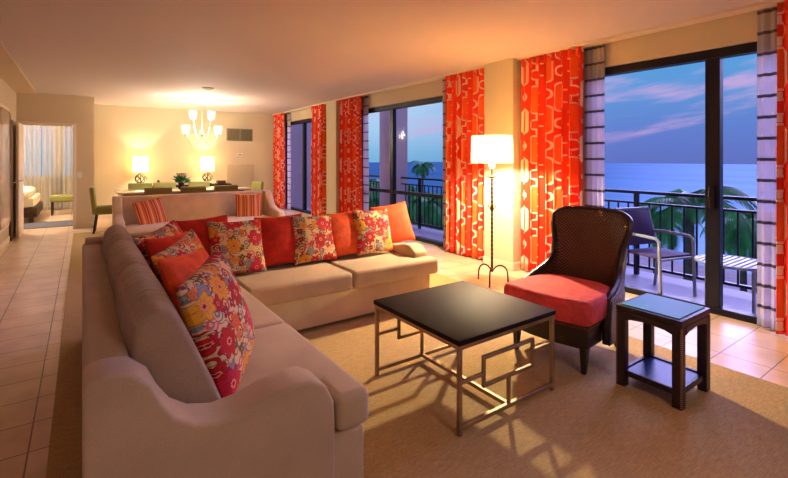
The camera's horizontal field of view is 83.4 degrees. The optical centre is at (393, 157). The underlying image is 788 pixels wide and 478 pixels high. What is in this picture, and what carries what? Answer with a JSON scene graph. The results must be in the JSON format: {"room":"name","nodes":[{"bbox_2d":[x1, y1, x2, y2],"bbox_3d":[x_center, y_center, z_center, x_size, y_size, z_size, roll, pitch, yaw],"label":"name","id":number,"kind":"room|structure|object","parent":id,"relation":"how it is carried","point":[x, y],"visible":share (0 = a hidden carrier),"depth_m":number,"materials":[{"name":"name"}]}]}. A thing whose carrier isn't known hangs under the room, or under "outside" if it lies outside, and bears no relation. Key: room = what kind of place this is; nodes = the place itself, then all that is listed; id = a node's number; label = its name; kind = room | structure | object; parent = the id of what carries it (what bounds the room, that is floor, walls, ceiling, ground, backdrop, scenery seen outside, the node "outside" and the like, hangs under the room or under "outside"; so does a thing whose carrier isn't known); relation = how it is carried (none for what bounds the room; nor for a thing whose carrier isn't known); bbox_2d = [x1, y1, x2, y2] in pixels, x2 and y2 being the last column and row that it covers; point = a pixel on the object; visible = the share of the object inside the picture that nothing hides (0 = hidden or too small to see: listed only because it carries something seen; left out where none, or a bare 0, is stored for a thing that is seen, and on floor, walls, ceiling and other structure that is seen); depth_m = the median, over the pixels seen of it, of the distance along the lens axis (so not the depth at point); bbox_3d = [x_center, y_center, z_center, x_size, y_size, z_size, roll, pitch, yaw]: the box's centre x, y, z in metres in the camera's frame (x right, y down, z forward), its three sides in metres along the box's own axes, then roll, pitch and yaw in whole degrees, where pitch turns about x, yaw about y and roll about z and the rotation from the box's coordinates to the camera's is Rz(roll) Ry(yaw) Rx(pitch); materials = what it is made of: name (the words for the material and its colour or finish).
{"room":"hotel room","nodes":[
{"label":"hotel room","id":0,"kind":"room"},
{"bbox_2d":[0,77,15,244],"bbox_3d":[-3.070,0.080,2.485,0.150,2.640,14.000,0,0,-35],"label":"wall","id":1,"kind":"structure","parent":0,"point":[7,94],"depth_m":7.79,"materials":[{"name":"beige paint"}]},
{"bbox_2d":[0,103,10,233],"bbox_3d":[-5.954,0.150,6.752,0.049,1.900,1.240,0,0,-35],"label":"wall mirror","id":2,"kind":"object","parent":1,"relation":"attached to","point":[5,116],"visible":1,"depth_m":6.79,"materials":[{"name":"beige mirror"}]},
{"bbox_2d":[0,229,15,251],"bbox_3d":[-3.060,1.350,2.614,0.015,0.100,13.800,0,0,-35],"label":"baseboard","id":3,"kind":"structure","parent":1,"relation":"attached to","point":[2,246],"depth_m":7.06,"materials":[{"name":"beige"}]},
{"bbox_2d":[9,119,15,240],"bbox_3d":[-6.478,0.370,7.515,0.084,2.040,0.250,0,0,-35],"label":"door","id":4,"kind":"structure","parent":1,"relation":"in","point":[12,182],"depth_m":7.41,"materials":[{"name":"brown wood"}]},
{"bbox_2d":[0,40,36,93],"bbox_3d":[-2.943,-1.230,2.696,0.300,0.040,13.800,0,0,-35],"label":"trim","id":5,"kind":"structure","parent":1,"relation":"attached to","point":[10,72],"depth_m":6.44,"materials":[{"name":"beige paint"}]},
{"bbox_2d":[16,93,93,228],"bbox_3d":[-7.488,0.080,8.007,3.400,2.640,0.120,0,0,-35],"label":"wall","id":6,"kind":"structure","parent":0,"point":[39,107],"depth_m":8.78,"materials":[{"name":"beige paint"}]},
{"bbox_2d":[16,122,23,237],"bbox_3d":[-6.721,0.385,7.986,0.098,2.010,0.760,0,0,-35],"label":"door","id":7,"kind":"structure","parent":6,"relation":"in","point":[19,127],"depth_m":7.75,"materials":[{"name":"beige"}]},
{"bbox_2d":[16,121,75,228],"bbox_3d":[-6.709,0.357,8.551,0.910,2.085,0.160,0,0,-35],"label":"trim","id":8,"kind":"structure","parent":6,"relation":"attached to","point":[21,122],"depth_m":8.72,"materials":[{"name":"beige"}]},
{"bbox_2d":[41,125,72,210],"bbox_3d":[-9.982,0.080,11.437,3.280,2.640,0.200,0,0,-35],"label":"wall","id":9,"kind":"structure","parent":0,"point":[41,125],"depth_m":11.75,"materials":[{"name":"beige paint"}]},
{"bbox_2d":[94,104,273,205],"bbox_3d":[-5.094,0.080,11.552,4.600,2.640,0.150,0,0,-35],"label":"wall","id":10,"kind":"structure","parent":0,"point":[121,133],"depth_m":11.07,"materials":[{"name":"beige paint"}]},
{"bbox_2d":[94,214,111,218],"bbox_3d":[-5.130,1.350,11.425,4.365,0.100,0.015,0,0,-35],"label":"baseboard","id":11,"kind":"structure","parent":10,"relation":"attached to","point":[105,215],"depth_m":10.29,"materials":[{"name":"beige"}]},
{"bbox_2d":[226,128,252,140],"bbox_3d":[-4.207,-0.630,12.063,0.700,0.340,0.038,0,0,-35],"label":"air vent","id":12,"kind":"object","parent":10,"relation":"in","point":[232,134],"visible":1,"depth_m":12.05,"materials":[{"name":"brown"}]},
{"bbox_2d":[226,164,253,190],"bbox_3d":[-4.192,0.580,12.078,0.740,0.800,0.030,0,0,-35],"label":"wall panel","id":13,"kind":"object","parent":10,"relation":"in","point":[240,175],"visible":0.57,"depth_m":12.07,"materials":[{"name":"beige"}]},
{"bbox_2d":[291,122,311,206],"bbox_3d":[-2.668,-0.040,12.927,0.950,2.920,0.200,0,0,-35],"label":"wall","id":14,"kind":"structure","parent":0,"point":[296,130],"depth_m":12.74,"materials":[{"name":"grey paint"}]},
{"bbox_2d":[0,0,767,113],"bbox_3d":[-2.970,-1.315,5.248,8.400,0.150,18.400,0,0,-35],"label":"ceiling","id":15,"kind":"structure","parent":0,"point":[257,56],"depth_m":4.67,"materials":[{"name":"beige paint"}]},
{"bbox_2d":[24,125,40,200],"bbox_3d":[-9.667,0.075,11.414,0.872,2.590,0.097,0,0,-34],"label":"curtain","id":16,"kind":"object","parent":15,"relation":"hanging from","point":[32,133],"visible":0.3,"depth_m":11.57,"materials":[{"name":"white fabric"}]},
{"bbox_2d":[42,126,72,209],"bbox_3d":[-8.919,0.075,11.941,0.923,2.590,0.105,0,0,-35],"label":"curtain","id":17,"kind":"object","parent":15,"relation":"hanging from","point":[57,141],"visible":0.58,"depth_m":11.87,"materials":[{"name":"white fabric"}]},
{"bbox_2d":[181,99,221,145],"bbox_3d":[-4.067,-0.752,9.369,0.785,0.977,0.411,0,0,-23],"label":"chandelier","id":18,"kind":"object","parent":15,"relation":"hanging from","point":[192,114],"visible":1,"depth_m":9.32,"materials":[{"name":"silver metal"}]},
{"bbox_2d":[0,208,787,477],"bbox_3d":[-2.970,1.460,5.248,8.400,0.120,18.400,0,0,-35],"label":"floor","id":19,"kind":"structure","parent":0,"point":[35,265],"depth_m":3.51,"materials":[{"name":"beige tile"}]},
{"bbox_2d":[24,186,42,222],"bbox_3d":[-9.066,1.020,9.758,1.959,0.759,1.920,0,0,-35],"label":"bed","id":20,"kind":"object","parent":19,"relation":"on","point":[33,206],"visible":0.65,"depth_m":9.59,"materials":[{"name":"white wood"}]},
{"bbox_2d":[24,186,35,198],"bbox_3d":[-9.083,0.800,9.746,1.784,0.318,1.920,0,0,-35],"label":"duvet","id":21,"kind":"object","parent":20,"relation":"on","point":[29,192],"depth_m":9.79,"materials":[{"name":"beige fabric"}]},
{"bbox_2d":[24,220,72,228],"bbox_3d":[-8.002,1.394,8.734,3.000,0.012,1.000,0,0,-35],"label":"bedroom rug","id":22,"kind":"object","parent":19,"relation":"on","point":[35,225],"visible":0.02,"depth_m":9.22,"materials":[{"name":"grey carpet"}]},
{"bbox_2d":[50,194,72,215],"bbox_3d":[-8.199,1.155,11.043,0.632,0.490,0.420,0,0,-35],"label":"bench","id":23,"kind":"object","parent":19,"relation":"on","point":[62,197],"visible":0.62,"depth_m":10.84,"materials":[{"name":"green fabric"}]},
{"bbox_2d":[128,183,151,188],"bbox_3d":[-5.360,0.971,9.380,0.469,0.862,0.529,0,0,-35],"label":"dining chair","id":24,"kind":"object","parent":19,"relation":"on","point":[130,185],"visible":0.15,"depth_m":9.53,"materials":[{"name":"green fabric"}]},
{"bbox_2d":[153,182,175,187],"bbox_3d":[-4.976,0.971,9.651,0.469,0.862,0.529,0,0,-35],"label":"dining chair","id":25,"kind":"object","parent":19,"relation":"on","point":[157,184],"visible":0.1,"depth_m":9.81,"materials":[{"name":"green fabric"}]},
{"bbox_2d":[152,183,231,187],"bbox_3d":[-5.258,1.030,11.003,2.240,0.740,0.497,0,0,-35],"label":"base cabinet","id":26,"kind":"object","parent":19,"relation":"on","point":[212,184],"visible":0.08,"depth_m":11.21,"materials":[{"name":"brown wood"}]},
{"bbox_2d":[132,156,148,182],"bbox_3d":[-5.986,0.310,10.439,0.330,0.700,0.330,0,0,-35],"label":"table lamp","id":27,"kind":"object","parent":26,"relation":"on","point":[140,163],"visible":0.86,"depth_m":10.32,"materials":[{"name":"grey metal"}]},
{"bbox_2d":[200,156,213,183],"bbox_3d":[-4.768,0.310,11.298,0.330,0.700,0.330,0,0,-35],"label":"table lamp","id":28,"kind":"object","parent":26,"relation":"on","point":[207,162],"visible":0.9,"depth_m":11.18,"materials":[{"name":"fabric"}]},
{"bbox_2d":[216,180,225,183],"bbox_3d":[-4.481,0.620,11.446,0.200,0.080,0.170,0,0,-35],"label":"box","id":29,"kind":"object","parent":26,"relation":"on","point":[217,181],"visible":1,"depth_m":11.39,"materials":[{"name":"brown wood"}]},
{"bbox_2d":[188,181,209,186],"bbox_3d":[-4.388,0.971,10.066,0.469,0.862,0.529,0,0,-35],"label":"dining chair","id":30,"kind":"object","parent":19,"relation":"on","point":[192,183],"visible":0.08,"depth_m":10.23,"materials":[{"name":"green fabric"}]},
{"bbox_2d":[251,181,263,190],"bbox_3d":[-3.312,0.971,10.057,0.469,0.862,0.529,0,0,45],"label":"dining chair","id":31,"kind":"object","parent":19,"relation":"on","point":[256,185],"visible":0.12,"depth_m":10.16,"materials":[{"name":"yellow fabric"}]},
{"bbox_2d":[46,231,787,477],"bbox_3d":[-0.815,1.396,4.076,3.630,0.008,12.600,0,0,-35],"label":"area rug","id":32,"kind":"object","parent":19,"relation":"on","point":[591,425],"visible":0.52,"depth_m":2.39,"materials":[{"name":"carpet"}]},
{"bbox_2d":[89,186,111,233],"bbox_3d":[-5.442,0.971,8.378,0.529,0.862,0.469,0,0,-31],"label":"dining chair","id":33,"kind":"object","parent":32,"relation":"on","point":[104,209],"visible":0.68,"depth_m":8.12,"materials":[{"name":"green fabric"}]},
{"bbox_2d":[144,187,171,194],"bbox_3d":[-4.447,0.971,8.276,0.469,0.862,0.529,0,0,-35],"label":"dining chair","id":34,"kind":"object","parent":32,"relation":"on","point":[160,190],"visible":0.13,"depth_m":8.06,"materials":[{"name":"brown fabric"}]},
{"bbox_2d":[114,186,249,195],"bbox_3d":[-4.354,1.020,9.167,2.400,0.760,1.040,0,0,-35],"label":"dining table","id":35,"kind":"object","parent":32,"relation":"on","point":[125,192],"visible":0.13,"depth_m":8.70,"materials":[{"name":"beige"}]},
{"bbox_2d":[171,173,190,188],"bbox_3d":[-4.364,0.473,9.091,0.388,0.334,0.463,0,0,-16],"label":"potted plant","id":36,"kind":"object","parent":35,"relation":"on","point":[179,179],"visible":0.97,"depth_m":9.04,"materials":[{"name":"green plant"}]},
{"bbox_2d":[180,186,205,193],"bbox_3d":[-3.956,0.971,8.622,0.469,0.862,0.529,0,0,-35],"label":"dining chair","id":37,"kind":"object","parent":32,"relation":"on","point":[190,189],"visible":0.12,"depth_m":8.41,"materials":[{"name":"brown fabric"}]},
{"bbox_2d":[112,190,284,232],"bbox_3d":[-2.841,0.965,6.574,2.250,0.854,0.780,0,0,-35],"label":"settee","id":38,"kind":"object","parent":32,"relation":"on","point":[184,206],"visible":0.28,"depth_m":6.70,"materials":[{"name":"beige fabric"}]},
{"bbox_2d":[132,197,168,224],"bbox_3d":[-3.426,0.770,6.223,0.194,0.412,0.434,0,0,40],"label":"striped pillow","id":39,"kind":"object","parent":38,"relation":"on","point":[152,211],"visible":0.92,"depth_m":6.17,"materials":[{"name":"fabric"}]},
{"bbox_2d":[125,219,194,232],"bbox_3d":[-3.210,1.007,6.217,1.030,0.190,0.600,0,0,-35],"label":"seat cushion","id":40,"kind":"object","parent":38,"relation":"on","point":[131,228],"depth_m":5.90,"materials":[{"name":"beige fabric"}]},
{"bbox_2d":[235,194,261,216],"bbox_3d":[-2.307,0.765,7.013,0.412,0.392,0.189,0,0,-25],"label":"striped pillow","id":41,"kind":"object","parent":38,"relation":"on","point":[246,205],"visible":0.9,"depth_m":6.96,"materials":[{"name":"fabric"}]},
{"bbox_2d":[228,215,270,221],"bbox_3d":[-2.381,1.007,6.802,1.030,0.190,0.600,0,0,-35],"label":"seat cushion","id":42,"kind":"object","parent":38,"relation":"on","point":[233,218],"depth_m":6.70,"materials":[{"name":"beige fabric"}]},
{"bbox_2d":[214,185,237,191],"bbox_3d":[-3.466,0.971,8.968,0.469,0.862,0.529,0,0,-35],"label":"dining chair","id":43,"kind":"object","parent":32,"relation":"on","point":[219,188],"visible":0.1,"depth_m":8.74,"materials":[{"name":"brown fabric"}]},
{"bbox_2d":[82,225,437,477],"bbox_3d":[-0.511,0.934,3.152,2.800,0.876,2.660,0,0,-35],"label":"sectional sofa","id":44,"kind":"object","parent":32,"relation":"on","point":[152,407],"visible":0.61,"depth_m":1.64,"materials":[{"name":"beige fabric"}]},
{"bbox_2d":[102,225,134,263],"bbox_3d":[-1.889,0.735,3.162,0.352,0.478,0.735,0,0,-35],"label":"cushion","id":45,"kind":"object","parent":44,"relation":"on","point":[115,233],"depth_m":2.94,"materials":[{"name":"beige fabric"}]},
{"bbox_2d":[107,239,150,295],"bbox_3d":[-1.450,0.735,2.541,0.352,0.478,0.775,0,0,-35],"label":"cushion","id":46,"kind":"object","parent":44,"relation":"on","point":[124,253],"depth_m":2.31,"materials":[{"name":"beige fabric"}]},
{"bbox_2d":[134,220,182,269],"bbox_3d":[-1.540,0.690,3.050,0.241,0.473,0.517,0,0,6],"label":"floral pillow","id":47,"kind":"object","parent":44,"relation":"on","point":[172,228],"visible":0.21,"depth_m":2.97,"materials":[{"name":"fabric"}]},
{"bbox_2d":[144,231,187,283],"bbox_3d":[-1.356,0.700,2.788,0.223,0.456,0.484,0,0,5],"label":"plain pillow","id":48,"kind":"object","parent":44,"relation":"on","point":[154,246],"visible":0.2,"depth_m":2.62,"materials":[{"name":"red fabric"}]},
{"bbox_2d":[115,264,220,403],"bbox_3d":[-0.993,0.735,1.894,0.352,0.478,0.800,0,0,-35],"label":"cushion","id":49,"kind":"object","parent":44,"relation":"on","point":[150,331],"depth_m":1.57,"materials":[{"name":"beige fabric"}]},
{"bbox_2d":[151,229,203,289],"bbox_3d":[-1.178,0.700,2.571,0.234,0.508,0.537,0,0,-1],"label":"floral pillow","id":50,"kind":"object","parent":44,"relation":"on","point":[189,242],"visible":0.12,"depth_m":2.51,"materials":[{"name":"fabric"}]},
{"bbox_2d":[158,247,208,323],"bbox_3d":[-1.007,0.700,2.276,0.244,0.456,0.488,0,0,2],"label":"plain pillow","id":51,"kind":"object","parent":44,"relation":"on","point":[174,271],"visible":0.26,"depth_m":2.10,"materials":[{"name":"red fabric"}]},
{"bbox_2d":[170,215,227,255],"bbox_3d":[-1.538,0.700,3.566,0.461,0.438,0.215,0,0,-41],"label":"plain pillow","id":52,"kind":"object","parent":44,"relation":"on","point":[199,226],"visible":0.19,"depth_m":3.52,"materials":[{"name":"red fabric"}]},
{"bbox_2d":[176,249,254,397],"bbox_3d":[-0.747,0.695,1.908,0.238,0.521,0.544,0,0,-8],"label":"floral pillow","id":53,"kind":"object","parent":44,"relation":"on","point":[214,310],"visible":0.93,"depth_m":1.74,"materials":[{"name":"fabric"}]},
{"bbox_2d":[207,219,266,273],"bbox_3d":[-1.284,0.730,3.622,0.462,0.438,0.208,0,0,-39],"label":"floral pillow","id":54,"kind":"object","parent":44,"relation":"on","point":[240,243],"visible":0.88,"depth_m":3.58,"materials":[{"name":"fabric"}]},
{"bbox_2d":[239,285,284,329],"bbox_3d":[-1.288,1.017,2.983,0.615,0.150,1.440,0,0,-35],"label":"seat cushion","id":55,"kind":"object","parent":44,"relation":"on","point":[262,316],"depth_m":2.68,"materials":[{"name":"beige fabric"}]},
{"bbox_2d":[254,213,301,266],"bbox_3d":[-0.998,0.725,3.910,0.454,0.430,0.198,0,0,-30],"label":"plain pillow","id":56,"kind":"object","parent":44,"relation":"on","point":[277,233],"visible":0.71,"depth_m":3.83,"materials":[{"name":"red fabric"}]},
{"bbox_2d":[234,260,351,306],"bbox_3d":[-0.892,1.032,3.722,0.875,0.150,0.690,0,0,-35],"label":"seat cushion","id":57,"kind":"object","parent":44,"relation":"on","point":[287,283],"depth_m":3.54,"materials":[{"name":"beige fabric"}]},
{"bbox_2d":[235,323,368,430],"bbox_3d":[-0.605,1.017,2.015,0.615,0.150,0.910,0,0,-35],"label":"seat cushion","id":58,"kind":"object","parent":44,"relation":"on","point":[277,346],"depth_m":1.86,"materials":[{"name":"beige fabric"}]},
{"bbox_2d":[290,214,336,264],"bbox_3d":[-0.734,0.735,4.048,0.448,0.423,0.195,0,0,-41],"label":"floral pillow","id":59,"kind":"object","parent":44,"relation":"on","point":[314,241],"visible":0.98,"depth_m":3.98,"materials":[{"name":"fabric"}]},
{"bbox_2d":[319,210,358,256],"bbox_3d":[-0.485,0.730,4.260,0.429,0.423,0.212,0,0,-40],"label":"plain pillow","id":60,"kind":"object","parent":44,"relation":"on","point":[344,232],"visible":0.66,"depth_m":4.20,"materials":[{"name":"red fabric"}]},
{"bbox_2d":[352,209,392,255],"bbox_3d":[-0.209,0.730,4.406,0.459,0.441,0.197,0,0,-39],"label":"floral pillow","id":61,"kind":"object","parent":44,"relation":"on","point":[372,227],"visible":0.98,"depth_m":4.33,"materials":[{"name":"fabric"}]},
{"bbox_2d":[322,252,437,288],"bbox_3d":[-0.144,1.032,4.249,0.935,0.150,0.690,0,0,-35],"label":"seat cushion","id":62,"kind":"object","parent":44,"relation":"on","point":[375,269],"depth_m":4.03,"materials":[{"name":"beige fabric"}]},
{"bbox_2d":[370,201,414,242],"bbox_3d":[-0.012,0.700,4.716,0.473,0.452,0.204,0,0,-28],"label":"plain pillow","id":63,"kind":"object","parent":44,"relation":"on","point":[398,217],"visible":0.73,"depth_m":4.69,"materials":[{"name":"orange fabric"}]},
{"bbox_2d":[373,280,555,436],"bbox_3d":[0.419,1.151,2.744,0.793,0.481,0.793,0,0,-35],"label":"coffee table","id":64,"kind":"object","parent":32,"relation":"on","point":[461,315],"visible":1,"depth_m":2.59,"materials":[{"name":"black"}]},
{"bbox_2d":[504,205,633,374],"bbox_3d":[1.273,0.888,3.224,0.809,1.008,0.683,0,0,-41],"label":"armchair","id":65,"kind":"object","parent":32,"relation":"on","point":[581,278],"visible":0.94,"depth_m":3.20,"materials":[{"name":"brown wicker"}]},
{"bbox_2d":[504,273,609,326],"bbox_3d":[1.196,0.987,3.157,0.605,0.160,0.650,0,0,-41],"label":"seat cushion","id":66,"kind":"object","parent":65,"relation":"on","point":[577,302],"depth_m":2.95,"materials":[{"name":"red fabric"}]},
{"bbox_2d":[616,293,709,410],"bbox_3d":[1.633,1.143,2.688,0.392,0.498,0.372,0,0,-35],"label":"side table","id":67,"kind":"object","parent":32,"relation":"on","point":[677,318],"visible":1,"depth_m":2.64,"materials":[{"name":"wood"}]},
{"bbox_2d":[629,357,697,385],"bbox_3d":[1.633,1.308,2.689,0.320,0.017,0.300,0,0,-35],"label":"shelf","id":68,"kind":"object","parent":67,"relation":"attached to","point":[652,371],"depth_m":2.68,"materials":[{"name":"black wood"}]},
{"bbox_2d":[471,135,512,287],"bbox_3d":[1.099,0.575,4.962,0.464,1.650,0.464,0,0,-35],"label":"floor lamp","id":69,"kind":"object","parent":19,"relation":"on","point":[491,149],"visible":0.99,"depth_m":4.79,"materials":[{"name":"fabric"}]},
{"bbox_2d":[284,10,756,210],"bbox_3d":[1.208,0.080,6.422,0.220,2.640,15.500,0,0,-35],"label":"wall","id":70,"kind":"structure","parent":0,"point":[738,29],"depth_m":4.33,"materials":[{"name":"beige paint"}]},
{"bbox_2d":[273,113,285,208],"bbox_3d":[-3.186,0.080,12.247,0.148,2.600,0.769,0,0,-35],"label":"curtain","id":71,"kind":"object","parent":70,"relation":"hanging from","point":[279,158],"visible":1,"depth_m":12.09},
{"bbox_2d":[287,112,290,209],"bbox_3d":[-2.824,0.080,11.880,0.059,2.600,0.233,0,0,-35],"label":"sheer curtain","id":72,"kind":"object","parent":70,"relation":"hanging from","point":[288,114],"visible":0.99,"depth_m":11.85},
{"bbox_2d":[286,118,311,213],"bbox_3d":[-2.425,0.210,11.508,0.150,2.380,2.000,0,0,-35],"label":"door","id":73,"kind":"structure","parent":70,"relation":"in","point":[303,122],"depth_m":11.35,"materials":[{"name":"black"}]},
{"bbox_2d":[311,104,325,215],"bbox_3d":[-1.737,0.080,10.205,0.144,2.600,0.730,0,0,-34],"label":"curtain","id":74,"kind":"object","parent":70,"relation":"hanging from","point":[318,133],"visible":0.96,"depth_m":10.15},
{"bbox_2d":[326,100,338,213],"bbox_3d":[-1.300,0.080,9.646,0.160,2.640,0.460,0,0,-35],"label":"column","id":75,"kind":"structure","parent":70,"relation":"attached to","point":[332,107],"depth_m":9.54,"materials":[{"name":"beige paint"}]},
{"bbox_2d":[363,95,368,210],"bbox_3d":[-0.555,0.080,8.664,0.054,2.600,0.204,0,0,-35],"label":"sheer curtain","id":76,"kind":"object","parent":70,"relation":"hanging from","point":[365,98],"visible":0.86,"depth_m":8.64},
{"bbox_2d":[362,96,442,246],"bbox_3d":[0.075,0.210,8.009,0.100,2.380,2.700,0,0,-35],"label":"window","id":77,"kind":"structure","parent":70,"relation":"in","point":[439,99],"depth_m":8.09,"materials":[{"name":"black"}]},
{"bbox_2d":[443,79,445,247],"bbox_3d":[0.800,0.080,6.746,0.053,2.600,0.180,0,0,-29],"label":"sheer curtain","id":78,"kind":"object","parent":70,"relation":"hanging from","point":[444,100],"visible":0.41,"depth_m":6.77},
{"bbox_2d":[444,248,520,270],"bbox_3d":[0.279,1.350,7.343,0.235,0.100,6.075,0,0,-35],"label":"baseboard","id":79,"kind":"structure","parent":70,"relation":"attached to","point":[487,260],"depth_m":5.58,"materials":[{"name":"beige"}]},
{"bbox_2d":[484,58,520,262],"bbox_3d":[1.426,0.080,5.731,0.220,2.640,0.480,0,0,-35],"label":"column","id":80,"kind":"structure","parent":70,"relation":"attached to","point":[502,79],"depth_m":5.58,"materials":[{"name":"beige paint"}]},
{"bbox_2d":[272,0,783,114],"bbox_3d":[0.955,-1.229,6.415,0.140,0.022,15.180,0,0,-35],"label":"trim","id":81,"kind":"structure","parent":70,"relation":"attached to","point":[770,3],"depth_m":4.36,"materials":[{"name":"beige"}]},
{"bbox_2d":[339,96,361,212],"bbox_3d":[-0.898,0.080,9.002,0.138,2.600,0.916,0,0,-33],"label":"curtain","id":82,"kind":"object","parent":81,"relation":"hanging from","point":[350,109],"visible":0.84,"depth_m":8.92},
{"bbox_2d":[445,68,483,258],"bbox_3d":[1.016,0.080,6.292,0.150,2.600,0.854,0,0,-35],"label":"curtain","id":83,"kind":"object","parent":81,"relation":"hanging from","point":[464,93],"visible":0.86,"depth_m":6.28,"materials":[{"name":"fabric"}]},
{"bbox_2d":[520,46,583,271],"bbox_3d":[1.817,0.080,5.152,0.148,2.600,0.846,0,0,-35],"label":"curtain","id":84,"kind":"object","parent":81,"relation":"hanging from","point":[551,165],"visible":0.84,"depth_m":5.15,"materials":[{"name":"fabric"}]},
{"bbox_2d":[585,44,604,207],"bbox_3d":[2.175,0.080,4.798,0.054,2.600,0.231,0,0,-35],"label":"sheer curtain","id":85,"kind":"object","parent":81,"relation":"hanging from","point":[594,55],"visible":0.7,"depth_m":4.79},
{"bbox_2d":[757,6,776,330],"bbox_3d":[3.049,0.080,3.560,0.055,2.600,0.202,0,0,-35],"label":"sheer curtain","id":86,"kind":"object","parent":81,"relation":"hanging from","point":[766,17],"visible":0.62,"depth_m":3.59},
{"bbox_2d":[776,0,787,336],"bbox_3d":[3.260,0.080,3.111,0.122,2.600,0.886,0,0,-35],"label":"curtain","id":87,"kind":"object","parent":81,"relation":"hanging from","point":[782,8],"visible":1,"depth_m":3.46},
{"bbox_2d":[605,41,756,323],"bbox_3d":[2.967,0.210,3.900,0.115,2.380,2.650,0,0,-35],"label":"sliding glass door","id":88,"kind":"structure","parent":70,"relation":"in","point":[713,58],"depth_m":3.98,"materials":[{"name":"black"}]},
{"bbox_2d":[296,206,756,313],"bbox_3d":[1.642,1.510,6.821,0.950,0.180,15.650,0,0,-35],"label":"balcony slab","id":89,"kind":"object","parent":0,"point":[734,299],"depth_m":4.88,"materials":[{"name":"concrete"}]},
{"bbox_2d":[369,175,379,210],"bbox_3d":[-1.218,0.910,11.350,0.060,1.020,3.950,0,0,-35],"label":"balcony railing","id":90,"kind":"object","parent":89,"relation":"on","point":[369,175],"visible":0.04,"depth_m":10.22,"materials":[{"name":"black"}]},
{"bbox_2d":[380,108,406,206],"bbox_3d":[-0.011,-0.040,9.527,0.470,2.920,0.380,0,0,-35],"label":"column","id":91,"kind":"structure","parent":89,"relation":"on","point":[401,114],"depth_m":9.40,"materials":[{"name":"grey paint"}]},
{"bbox_2d":[401,177,756,290],"bbox_3d":[3.214,0.910,5.071,0.060,1.020,10.580,0,0,-35],"label":"balcony railing","id":92,"kind":"object","parent":89,"relation":"on","point":[636,202],"visible":0.36,"depth_m":5.18,"materials":[{"name":"black"}]},
{"bbox_2d":[615,206,696,296],"bbox_3d":[2.772,0.988,4.716,0.512,0.868,0.582,0,0,-20],"label":"balcony chair","id":93,"kind":"object","parent":89,"relation":"on","point":[644,231],"visible":0.75,"depth_m":4.77,"materials":[{"name":"grey metal"}]},
{"bbox_2d":[694,254,756,313],"bbox_3d":[3.185,1.193,4.158,0.608,0.454,0.608,0,0,-35],"label":"table","id":94,"kind":"object","parent":89,"relation":"on","point":[731,262],"visible":0.6,"depth_m":4.03,"materials":[{"name":"grey metal"}]},
{"bbox_3d":[-7.417,0.080,10.750,0.120,2.640,4.280,0,0,-35],"label":"wall","id":95,"kind":"structure","parent":0,"visible":0},
{"bbox_2d":[76,222,93,228],"bbox_3d":[-6.605,1.350,9.466,0.305,0.100,1.515,0,0,-35],"label":"baseboard","id":96,"kind":"structure","parent":95,"relation":"attached to","point":[78,225],"depth_m":8.84,"materials":[{"name":"beige"}]},
{"label":"outside","id":97,"kind":"structure","parent":0,"visible":0},
{"bbox_2d":[626,253,751,292],"bbox_3d":[12.170,13.525,82.033,10.500,0.550,280.000,0,0,-35],"label":"beach","id":98,"kind":"structure","parent":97,"point":[730,276],"depth_m":52.06},
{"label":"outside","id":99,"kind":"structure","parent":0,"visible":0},
{"bbox_3d":[-10.705,13.500,65.886,45.500,0.800,280.000,0,0,-35],"label":"ground","id":100,"kind":"structure","parent":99,"visible":0},
{"bbox_2d":[369,178,379,210],"bbox_3d":[-2.445,8.408,79.347,10.504,9.584,13.812,0,0,-35],"label":"tree","id":101,"kind":"object","parent":100,"relation":"on","point":[376,179],"visible":0.1,"depth_m":72.84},
{"bbox_2d":[378,192,442,230],"bbox_3d":[3.795,8.735,57.206,11.153,8.929,10.635,0,0,-35],"label":"tree","id":102,"kind":"object","parent":100,"relation":"on","point":[434,223],"visible":0.06,"depth_m":52.70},
{"bbox_2d":[407,185,417,202],"bbox_3d":[1.101,8.963,41.935,2.821,12.888,2.696,0,0,-15],"label":"palm tree","id":103,"kind":"object","parent":100,"relation":"on","point":[407,185],"visible":0.16,"depth_m":41.50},
{"bbox_2d":[408,160,434,226],"bbox_3d":[3.029,6.713,48.051,3.099,12.888,2.636,0,0,9],"label":"palm tree","id":104,"kind":"object","parent":100,"relation":"on","point":[421,168],"visible":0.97,"depth_m":47.76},
{"bbox_2d":[407,191,440,227],"bbox_3d":[2.359,8.863,31.797,2.869,12.888,2.688,0,0,-15],"label":"palm tree","id":105,"kind":"object","parent":100,"relation":"on","point":[422,210],"visible":0.07,"depth_m":31.25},
{"bbox_2d":[407,196,442,228],"bbox_3d":[2.161,8.563,25.802,2.636,12.888,3.099,0,0,-33],"label":"palm tree","id":106,"kind":"object","parent":100,"relation":"on","point":[422,198],"visible":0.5,"depth_m":25.17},
{"bbox_2d":[631,210,704,272],"bbox_3d":[10.291,8.185,17.226,3.033,12.446,3.042,0,0,6],"label":"palm tree","id":107,"kind":"object","parent":100,"relation":"on","point":[675,237],"visible":0.09,"depth_m":16.61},
{"bbox_2d":[640,186,756,280],"bbox_3d":[7.650,6.935,11.504,3.042,12.446,3.033,0,0,-4],"label":"palm tree","id":108,"kind":"object","parent":100,"relation":"on","point":[690,213],"visible":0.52,"depth_m":10.96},
{"bbox_2d":[695,209,756,293],"bbox_3d":[11.107,7.785,13.592,3.072,12.446,2.832,0,0,-1],"label":"palm tree","id":109,"kind":"object","parent":100,"relation":"on","point":[743,242],"visible":0.23,"depth_m":13.21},
{"bbox_2d":[700,217,751,291],"bbox_3d":[14.920,8.785,18.955,3.033,12.446,3.042,0,0,-3],"label":"palm tree","id":110,"kind":"object","parent":100,"relation":"on","point":[743,274],"visible":0.08,"depth_m":18.80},
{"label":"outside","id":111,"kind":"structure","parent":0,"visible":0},
{"bbox_2d":[369,162,756,273],"bbox_3d":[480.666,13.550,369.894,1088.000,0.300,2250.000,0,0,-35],"label":"sea","id":112,"kind":"structure","parent":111,"point":[656,177],"depth_m":288.94,"materials":[{"name":"liquid"}]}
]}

